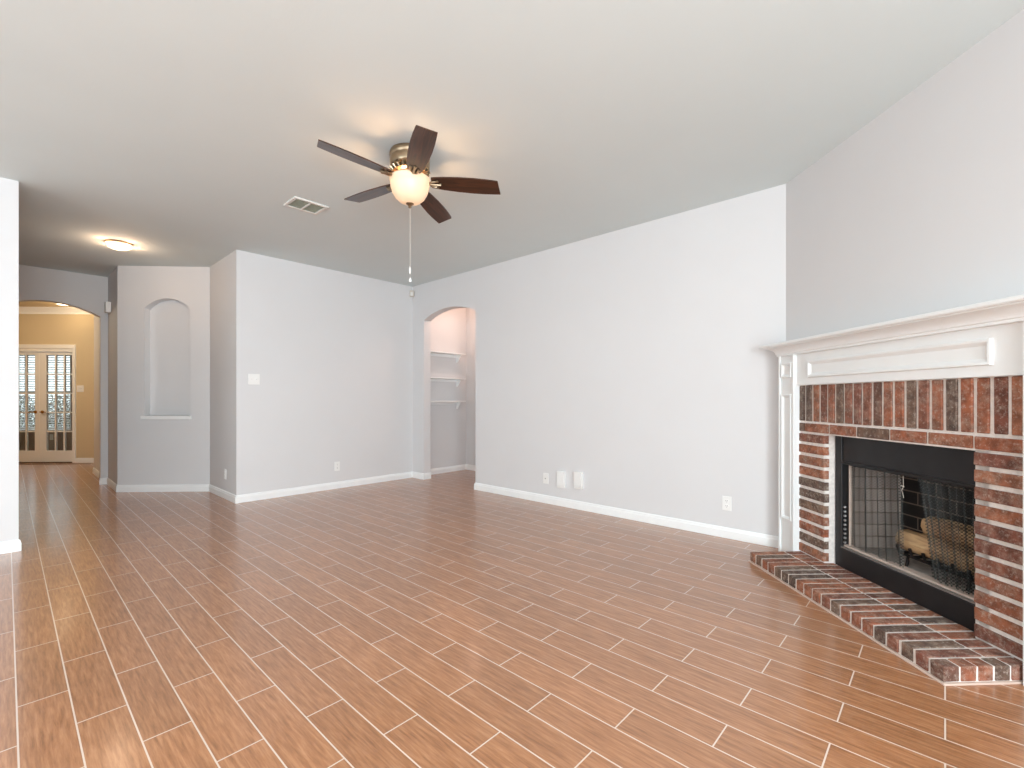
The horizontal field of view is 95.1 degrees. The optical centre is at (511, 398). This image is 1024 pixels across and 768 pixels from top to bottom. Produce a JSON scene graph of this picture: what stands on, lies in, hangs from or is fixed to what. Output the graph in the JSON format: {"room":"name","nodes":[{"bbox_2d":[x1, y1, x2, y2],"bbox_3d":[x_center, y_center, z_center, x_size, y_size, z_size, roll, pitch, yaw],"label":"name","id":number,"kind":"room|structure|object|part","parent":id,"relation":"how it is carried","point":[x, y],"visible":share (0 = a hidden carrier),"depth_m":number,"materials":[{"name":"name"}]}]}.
{"room":"living room","nodes":[
{"label":"living room","id":0,"kind":"room"},
{"bbox_2d":[0,177,20,553],"bbox_3d":[-4.946,-0.247,2.257,0.144,2.774,3.559,0,0,43],"label":"wall","id":1,"kind":"structure","parent":0,"point":[9,189],"depth_m":3.48,"materials":[{"name":"grey paint"}]},
{"bbox_2d":[19,355,71,450],"bbox_3d":[-9.017,-0.247,9.911,5.400,2.774,0.122,0,0,-2],"label":"wall","id":2,"kind":"structure","parent":0,"point":[31,435],"depth_m":9.83,"materials":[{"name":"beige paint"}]},
{"bbox_2d":[19,355,70,429],"bbox_3d":[-10.246,-0.150,9.863,1.940,1.620,0.060,0,0,-2],"label":"window","id":3,"kind":"structure","parent":2,"relation":"in","point":[70,355],"depth_m":9.87,"materials":[{"name":"white paint"}]},
{"bbox_2d":[19,352,71,429],"bbox_3d":[-10.242,-0.165,9.753,2.000,1.631,0.060,0,0,-2],"label":"window blind","id":4,"kind":"object","parent":3,"relation":"attached to","point":[20,357],"visible":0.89,"depth_m":9.77,"materials":[{"name":"white"}]},
{"bbox_3d":[-10.242,-0.150,9.753,1.544,1.580,0.004,0,0,-2],"label":"ladder cord","id":5,"kind":"part","parent":4,"relation":"part of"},
{"bbox_2d":[19,314,93,457],"bbox_3d":[-8.758,-0.247,8.400,5.000,2.774,0.122,0,0,-2],"label":"wall","id":6,"kind":"structure","parent":0,"point":[56,329],"depth_m":8.38,"materials":[{"name":"beige paint"}]},
{"bbox_2d":[19,352,38,461],"bbox_3d":[-8.790,0.146,8.373,0.618,1.963,0.100,0,0,-2],"label":"door","id":7,"kind":"structure","parent":6,"relation":"in","point":[24,456],"depth_m":8.39,"materials":[{"name":"white paint"}]},
{"bbox_2d":[19,344,75,462],"bbox_3d":[-8.482,0.084,8.400,1.358,2.112,0.140,0,0,-2],"label":"door frame","id":8,"kind":"structure","parent":6,"relation":"attached to","point":[22,347],"depth_m":8.36,"materials":[{"name":"white paint"}]},
{"bbox_2d":[19,307,90,313],"bbox_3d":[-8.704,-1.575,8.299,4.700,0.119,0.085,0,0,-2],"label":"crown molding","id":9,"kind":"structure","parent":6,"relation":"attached to","point":[22,310],"depth_m":8.32,"materials":[{"name":"white paint"}]},
{"bbox_2d":[39,352,71,461],"bbox_3d":[-8.171,0.146,8.398,0.616,1.963,0.100,0,0,-2],"label":"door","id":10,"kind":"structure","parent":6,"relation":"in","point":[45,455],"depth_m":8.41,"materials":[{"name":"white paint"}]},
{"bbox_2d":[77,385,83,391],"bbox_3d":[-7.726,-0.185,8.372,0.118,0.118,0.016,0,0,-2],"label":"light switch","id":11,"kind":"object","parent":6,"relation":"attached to","point":[80,388],"visible":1,"depth_m":8.38,"materials":[{"name":"white plastic"}]},
{"bbox_2d":[75,458,93,462],"bbox_3d":[-7.079,1.097,8.398,1.445,0.086,0.014,0,0,-2],"label":"baseboard","id":12,"kind":"structure","parent":6,"relation":"attached to","point":[77,460],"depth_m":8.37,"materials":[{"name":"white paint"}]},
{"bbox_2d":[19,264,107,477],"bbox_3d":[-6.893,-0.247,4.787,0.120,2.774,4.430,0,0,43],"label":"wall","id":13,"kind":"structure","parent":0,"point":[88,293],"depth_m":6.13,"materials":[{"name":"grey paint"}]},
{"bbox_2d":[99,478,106,484],"bbox_3d":[-5.452,1.097,6.247,0.014,0.086,0.089,0,0,43],"label":"baseboard","id":14,"kind":"structure","parent":13,"relation":"attached to","point":[102,481],"depth_m":6.24,"materials":[{"name":"white paint"}]},
{"bbox_2d":[94,266,117,484],"bbox_3d":[-5.597,-0.247,6.517,2.174,2.774,0.130,0,0,43],"label":"wall","id":15,"kind":"structure","parent":0,"point":[113,277],"depth_m":6.07,"materials":[{"name":"grey paint"}]},
{"bbox_2d":[93,468,98,477],"bbox_3d":[-5.985,1.097,6.778,1.250,0.086,0.014,0,0,43],"label":"baseboard","id":16,"kind":"structure","parent":15,"relation":"attached to","point":[95,471],"depth_m":6.97,"materials":[{"name":"white paint"}]},
{"bbox_2d":[104,301,110,312],"bbox_3d":[-5.277,-1.195,6.108,0.110,0.140,0.057,0,0,43],"label":"sensor box","id":17,"kind":"object","parent":15,"relation":"attached to","point":[107,305],"visible":1,"depth_m":6.07,"materials":[{"name":"white plastic"}]},
{"bbox_2d":[107,478,116,491],"bbox_3d":[-5.134,1.097,6.005,0.810,0.086,0.014,0,0,43],"label":"baseboard","id":18,"kind":"structure","parent":15,"relation":"attached to","point":[110,483],"depth_m":5.97,"materials":[{"name":"white paint"}]},
{"bbox_2d":[118,266,209,484],"bbox_3d":[-4.288,-0.247,5.821,1.098,2.774,0.162,0,0,-2],"label":"wall","id":19,"kind":"structure","parent":0,"point":[164,311],"depth_m":5.77,"materials":[{"name":"grey paint"}]},
{"bbox_2d":[117,484,208,491],"bbox_3d":[-4.288,1.097,5.755,1.103,0.086,0.014,0,0,-2],"label":"baseboard","id":20,"kind":"structure","parent":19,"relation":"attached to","point":[181,487],"depth_m":5.75,"materials":[{"name":"white paint"}]},
{"bbox_3d":[-4.257,0.229,5.803,0.598,0.047,0.122,0,0,-2],"label":"niche sill","id":21,"kind":"part","parent":19,"relation":"part of","materials":[{"name":"white paint"}]},
{"bbox_2d":[210,252,232,493],"bbox_3d":[-3.379,-0.247,5.538,0.860,2.774,0.120,0,0,43],"label":"wall","id":22,"kind":"structure","parent":0,"point":[221,272],"depth_m":5.45,"materials":[{"name":"grey paint"}]},
{"bbox_2d":[209,484,235,502],"bbox_3d":[-3.375,1.097,5.444,0.994,0.086,0.014,0,0,43],"label":"baseboard","id":23,"kind":"structure","parent":22,"relation":"attached to","point":[224,494],"depth_m":5.40,"materials":[{"name":"white paint"}]},
{"bbox_2d":[233,250,465,494],"bbox_3d":[-1.886,-0.247,6.431,0.120,2.774,3.458,0,0,43],"label":"wall","id":24,"kind":"structure","parent":0,"point":[330,350],"depth_m":5.86,"materials":[{"name":"grey paint"}]},
{"bbox_2d":[248,374,259,384],"bbox_3d":[-2.889,-0.222,5.246,0.016,0.118,0.118,0,0,43],"label":"light switch","id":25,"kind":"object","parent":24,"relation":"attached to","point":[252,378],"visible":1,"depth_m":5.25,"materials":[{"name":"white plastic"}]},
{"bbox_2d":[235,472,411,503],"bbox_3d":[-2.232,1.097,5.958,0.014,0.086,2.322,0,0,43],"label":"baseboard","id":26,"kind":"structure","parent":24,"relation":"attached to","point":[242,498],"depth_m":5.77,"materials":[{"name":"white paint"}]},
{"bbox_2d":[334,461,339,470],"bbox_3d":[-2.228,0.857,5.965,0.010,0.116,0.072,0,0,43],"label":"wall outlet","id":27,"kind":"object","parent":24,"relation":"attached to","point":[336,464],"visible":1,"depth_m":5.96,"materials":[{"name":"white plastic"}]},
{"bbox_2d":[431,464,465,474],"bbox_3d":[-1.050,1.097,7.236,0.014,0.086,0.920,0,0,43],"label":"baseboard","id":28,"kind":"structure","parent":24,"relation":"attached to","point":[457,467],"depth_m":7.29,"materials":[{"name":"white paint"}]},
{"bbox_2d":[431,351,465,362],"bbox_3d":[-1.036,-0.640,7.114,0.200,0.130,0.720,0,0,43],"label":"shelf","id":29,"kind":"object","parent":24,"relation":"attached to","point":[457,356],"visible":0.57,"depth_m":7.20,"materials":[{"name":"white paint"}]},
{"bbox_2d":[431,377,465,386],"bbox_3d":[-1.036,-0.257,7.114,0.200,0.130,0.720,0,0,43],"label":"shelf","id":30,"kind":"object","parent":24,"relation":"attached to","point":[436,379],"visible":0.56,"depth_m":7.22,"materials":[{"name":"white paint"}]},
{"bbox_2d":[431,401,465,408],"bbox_3d":[-1.036,0.092,7.114,0.200,0.130,0.720,0,0,43],"label":"shelf","id":31,"kind":"object","parent":24,"relation":"attached to","point":[457,403],"visible":0.56,"depth_m":7.21,"materials":[{"name":"white paint"}]},
{"bbox_2d":[466,308,475,464],"bbox_3d":[0.105,-0.247,6.876,2.200,2.774,0.120,0,0,43],"label":"wall","id":32,"kind":"structure","parent":0,"point":[470,313],"depth_m":7.51,"materials":[{"name":"grey paint"}]},
{"bbox_2d":[466,464,475,470],"bbox_3d":[-0.032,1.097,6.912,1.950,0.086,0.014,0,0,43],"label":"baseboard","id":33,"kind":"structure","parent":32,"relation":"attached to","point":[468,467],"depth_m":7.48,"materials":[{"name":"white paint"}]},
{"bbox_2d":[0,463,1023,767],"bbox_3d":[-5.202,1.200,5.961,21.250,0.120,9.550,0,0,43],"label":"floor","id":34,"kind":"structure","parent":0,"point":[439,621],"depth_m":2.15,"materials":[{"name":"brown tile"}]},
{"bbox_2d":[19,462,71,462],"bbox_3d":[-8.482,1.134,8.410,1.242,0.012,0.120,0,0,-2],"label":"threshold","id":35,"kind":"object","parent":34,"relation":"on","point":[19,462],"visible":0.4,"depth_m":8.36,"materials":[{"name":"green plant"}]},
{"bbox_2d":[748,551,1022,685],"bbox_3d":[1.901,1.103,2.580,0.431,0.074,1.432,0,0,-2],"label":"brick hearth","id":36,"kind":"object","parent":34,"relation":"on","point":[948,652],"visible":0.97,"depth_m":2.25,"materials":[{"name":"red brick"}]},
{"bbox_2d":[799,375,1022,660],"bbox_3d":[2.108,0.485,2.588,0.138,1.165,1.420,0,0,-2],"label":"fireplace surround","id":37,"kind":"object","parent":36,"relation":"on","point":[983,415],"visible":0.99,"depth_m":2.14,"materials":[{"name":"brick"}]},
{"bbox_2d":[835,436,974,631],"bbox_3d":[2.279,0.621,2.574,0.347,0.902,0.942,0,0,-2],"label":"firebox","id":38,"kind":"object","parent":37,"relation":"in","point":[883,489],"depth_m":2.62,"materials":[{"name":"black metal"}]},
{"bbox_3d":[2.114,0.798,2.972,0.015,0.242,0.015,0,0,-25],"label":"chain","id":39,"kind":"part","parent":38,"relation":"part of","materials":[{"name":"metal"}]},
{"bbox_2d":[851,467,903,567],"bbox_3d":[2.147,0.666,2.760,0.030,0.524,0.381,0,0,-2],"label":"curtain","id":40,"kind":"object","parent":38,"relation":"hanging from","point":[854,547],"depth_m":2.76,"materials":[{"name":"grey metal"}]},
{"bbox_3d":[2.220,0.911,2.629,0.027,0.063,0.020,0,0,-2],"label":"leg","id":41,"kind":"part","parent":38,"relation":"part of","materials":[{"name":"metal"}]},
{"bbox_3d":[2.127,1.008,2.562,0.042,0.128,0.840,0,0,-2],"label":"panel","id":42,"kind":"part","parent":38,"relation":"part of","materials":[{"name":"black metal"}]},
{"bbox_3d":[2.130,0.320,2.562,0.036,0.184,0.840,0,0,-2],"label":"hood panel","id":43,"kind":"part","parent":38,"relation":"part of","materials":[{"name":"black metal"}]},
{"bbox_3d":[2.152,0.418,2.562,0.010,0.010,0.820,0,0,-2],"label":"curtain rod","id":44,"kind":"part","parent":38,"relation":"part of","materials":[{"name":"black metal"}]},
{"bbox_2d":[895,529,974,575],"bbox_3d":[2.254,0.799,2.463,0.125,0.118,0.439,0,0,-2],"label":"log","id":45,"kind":"object","parent":38,"relation":"on","point":[918,542],"visible":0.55,"depth_m":2.50,"materials":[{"name":"beige wood"}]},
{"bbox_2d":[921,516,974,548],"bbox_3d":[2.320,0.702,2.418,0.123,0.122,0.344,0,0,-2],"label":"log","id":46,"kind":"object","parent":45,"relation":"on","point":[923,526],"visible":0.25,"depth_m":2.44,"materials":[{"name":"brown wood"}]},
{"bbox_3d":[2.307,0.880,2.460,0.245,0.125,0.460,0,0,-2],"label":"fire grate","id":47,"kind":"part","parent":38,"relation":"part of","materials":[{"name":"black metal"}]},
{"bbox_2d":[918,479,974,594],"bbox_3d":[2.164,0.666,2.321,0.030,0.524,0.348,0,0,-2],"label":"curtain","id":48,"kind":"object","parent":38,"relation":"hanging from","point":[955,589],"depth_m":2.31,"materials":[{"name":"grey metal"}]},
{"bbox_2d":[0,0,1023,306],"bbox_3d":[-5.202,-1.692,5.961,21.250,0.124,9.550,0,0,43],"label":"ceiling","id":49,"kind":"structure","parent":0,"point":[181,132],"depth_m":2.66,"materials":[{"name":"white paint"}]},
{"bbox_2d":[104,239,133,250],"bbox_3d":[-4.117,-1.599,4.902,0.240,0.069,0.240,0,0,43],"label":"hall ceiling light","id":50,"kind":"object","parent":49,"relation":"attached to","point":[114,244],"visible":1,"depth_m":4.84,"materials":[{"name":"white glass"}]},
{"bbox_2d":[283,196,328,214],"bbox_3d":[-1.737,-1.628,3.949,0.236,0.012,0.284,0,0,43],"label":"ceiling vent","id":51,"kind":"object","parent":49,"relation":"in","point":[298,203],"visible":1,"depth_m":3.94,"materials":[{"name":"metal"}]},
{"bbox_2d":[317,125,500,281],"bbox_3d":[-0.707,-1.204,3.092,1.154,0.860,1.146,0,0,43],"label":"ceiling fan","id":52,"kind":"object","parent":49,"relation":"hanging from","point":[409,171],"visible":1,"depth_m":3.03,"materials":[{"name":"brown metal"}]},
{"bbox_3d":[-0.967,-1.480,2.876,0.463,0.036,0.134,6,-5,-39],"label":"blade","id":53,"kind":"part","parent":52,"relation":"part of","materials":[{"name":"brown wood"}]},
{"bbox_3d":[-0.991,-1.453,3.312,0.463,0.026,0.137,0,0,34],"label":"blade","id":54,"kind":"part","parent":52,"relation":"part of","materials":[{"name":"brown wood"}]},
{"bbox_3d":[-0.678,-1.380,3.110,0.267,0.168,0.267,0,0,43],"label":"lamp shade","id":55,"kind":"part","parent":52,"relation":"part of","materials":[{"name":"white glass"}]},
{"bbox_3d":[-0.543,-1.465,2.762,0.134,0.036,0.463,4,-4,-21],"label":"blade","id":56,"kind":"part","parent":52,"relation":"part of","materials":[{"name":"brown wood"}]},
{"bbox_3d":[-0.582,-1.420,3.470,0.134,0.036,0.463,2,-4,15],"label":"blade","id":57,"kind":"part","parent":52,"relation":"part of","materials":[{"name":"brown wood"}]},
{"bbox_3d":[-0.305,-1.428,3.129,0.463,0.036,0.134,3,-4,-3],"label":"blade","id":58,"kind":"part","parent":52,"relation":"part of","materials":[{"name":"brown wood"}]},
{"bbox_2d":[412,184,785,535],"bbox_3d":[0.409,-0.247,5.179,4.950,2.774,0.120,0,0,43],"label":"wall","id":59,"kind":"structure","parent":0,"point":[631,360],"depth_m":4.39,"materials":[{"name":"grey paint"}]},
{"bbox_2d":[412,471,423,479],"bbox_3d":[-1.350,1.097,6.714,0.284,0.086,0.014,0,0,43],"label":"baseboard","id":60,"kind":"structure","parent":59,"relation":"attached to","point":[417,475],"depth_m":6.71,"materials":[{"name":"white paint"}]},
{"bbox_2d":[424,472,430,479],"bbox_3d":[-1.210,1.097,6.666,0.014,0.086,0.134,0,0,43],"label":"baseboard","id":61,"kind":"object","parent":59,"relation":"attached to","point":[426,475],"visible":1,"depth_m":6.66,"materials":[{"name":"white paint"}]},
{"bbox_2d":[543,473,547,483],"bbox_3d":[0.368,0.870,5.126,0.070,0.115,0.014,0,0,43],"label":"cable plate","id":62,"kind":"object","parent":59,"relation":"attached to","point":[545,475],"visible":1,"depth_m":5.13,"materials":[{"name":"white plastic"}]},
{"bbox_2d":[556,471,565,487],"bbox_3d":[0.520,0.855,4.968,0.096,0.174,0.038,0,0,43],"label":"wall box","id":63,"kind":"object","parent":59,"relation":"attached to","point":[560,475],"visible":1,"depth_m":4.95,"materials":[{"name":"white plastic"}]},
{"bbox_2d":[574,471,582,488],"bbox_3d":[0.683,0.837,4.817,0.096,0.174,0.038,0,0,43],"label":"wall box","id":64,"kind":"object","parent":59,"relation":"attached to","point":[578,476],"visible":1,"depth_m":4.79,"materials":[{"name":"white plastic"}]},
{"bbox_2d":[474,483,777,547],"bbox_3d":[0.809,1.097,4.718,3.497,0.086,0.014,0,0,43],"label":"baseboard","id":65,"kind":"structure","parent":59,"relation":"attached to","point":[714,530],"depth_m":4.33,"materials":[{"name":"white paint"}]},
{"bbox_2d":[722,496,730,510],"bbox_3d":[1.762,0.857,3.839,0.072,0.116,0.010,0,0,43],"label":"wall outlet","id":66,"kind":"object","parent":59,"relation":"attached to","point":[726,501],"visible":1,"depth_m":3.84,"materials":[{"name":"white plastic"}]},
{"bbox_2d":[786,9,1023,563],"bbox_3d":[2.234,-0.247,1.147,0.122,2.774,5.020,0,0,-2],"label":"wall","id":67,"kind":"structure","parent":0,"point":[920,210],"depth_m":2.42,"materials":[{"name":"grey paint"}]},
{"bbox_2d":[759,294,1023,685],"bbox_3d":[2.013,0.370,2.572,0.207,1.539,1.957,0,0,-2],"label":"fireplace mantel","id":68,"kind":"object","parent":67,"relation":"attached to","point":[983,339],"visible":0.85,"depth_m":2.43,"materials":[{"name":"white paint"}]},
{"bbox_3d":[1.976,0.417,3.371,0.013,0.905,0.115,0,0,-2],"label":"long panel","id":69,"kind":"part","parent":68,"relation":"part of","materials":[{"name":"white paint"}]},
{"bbox_3d":[1.976,-0.207,3.371,0.013,0.110,0.115,0,0,-2],"label":"block panel","id":70,"kind":"part","parent":68,"relation":"part of","materials":[{"name":"white paint"}]},
{"bbox_2d":[759,294,1023,348],"bbox_3d":[2.013,-0.387,2.572,0.207,0.024,1.957,0,0,-2],"label":"mantel shelf","id":71,"kind":"object","parent":68,"relation":"attached to","point":[1013,302],"depth_m":2.27,"materials":[{"name":"white paint"}]},
{"bbox_3d":[2.021,-0.344,2.573,0.191,0.066,1.925,0,0,-2],"label":"crown moulding","id":72,"kind":"part","parent":68,"relation":"part of","materials":[{"name":"white paint"}]},
{"bbox_3d":[2.017,-0.202,2.574,0.014,0.116,1.170,0,0,-2],"label":"frieze panel","id":73,"kind":"part","parent":68,"relation":"part of","materials":[{"name":"white paint"}]},
{"bbox_3d":[-10.080,1.365,14.062,10.000,0.150,8.100,0,0,-2],"label":"ground","id":74,"kind":"structure","parent":0,"visible":0},
{"bbox_2d":[19,397,34,426],"bbox_3d":[-11.705,0.540,10.900,1.301,1.508,1.331,0,0,43],"label":"shrub","id":75,"kind":"object","parent":74,"relation":"on","point":[19,397],"visible":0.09,"depth_m":11.04,"materials":[{"name":"green plant"}]},
{"bbox_2d":[22,394,69,427],"bbox_3d":[-10.421,0.569,10.885,1.318,1.450,1.348,0,0,43],"label":"shrub","id":76,"kind":"object","parent":74,"relation":"on","point":[67,394],"visible":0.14,"depth_m":10.68,"materials":[{"name":"green plant"}]}
]}

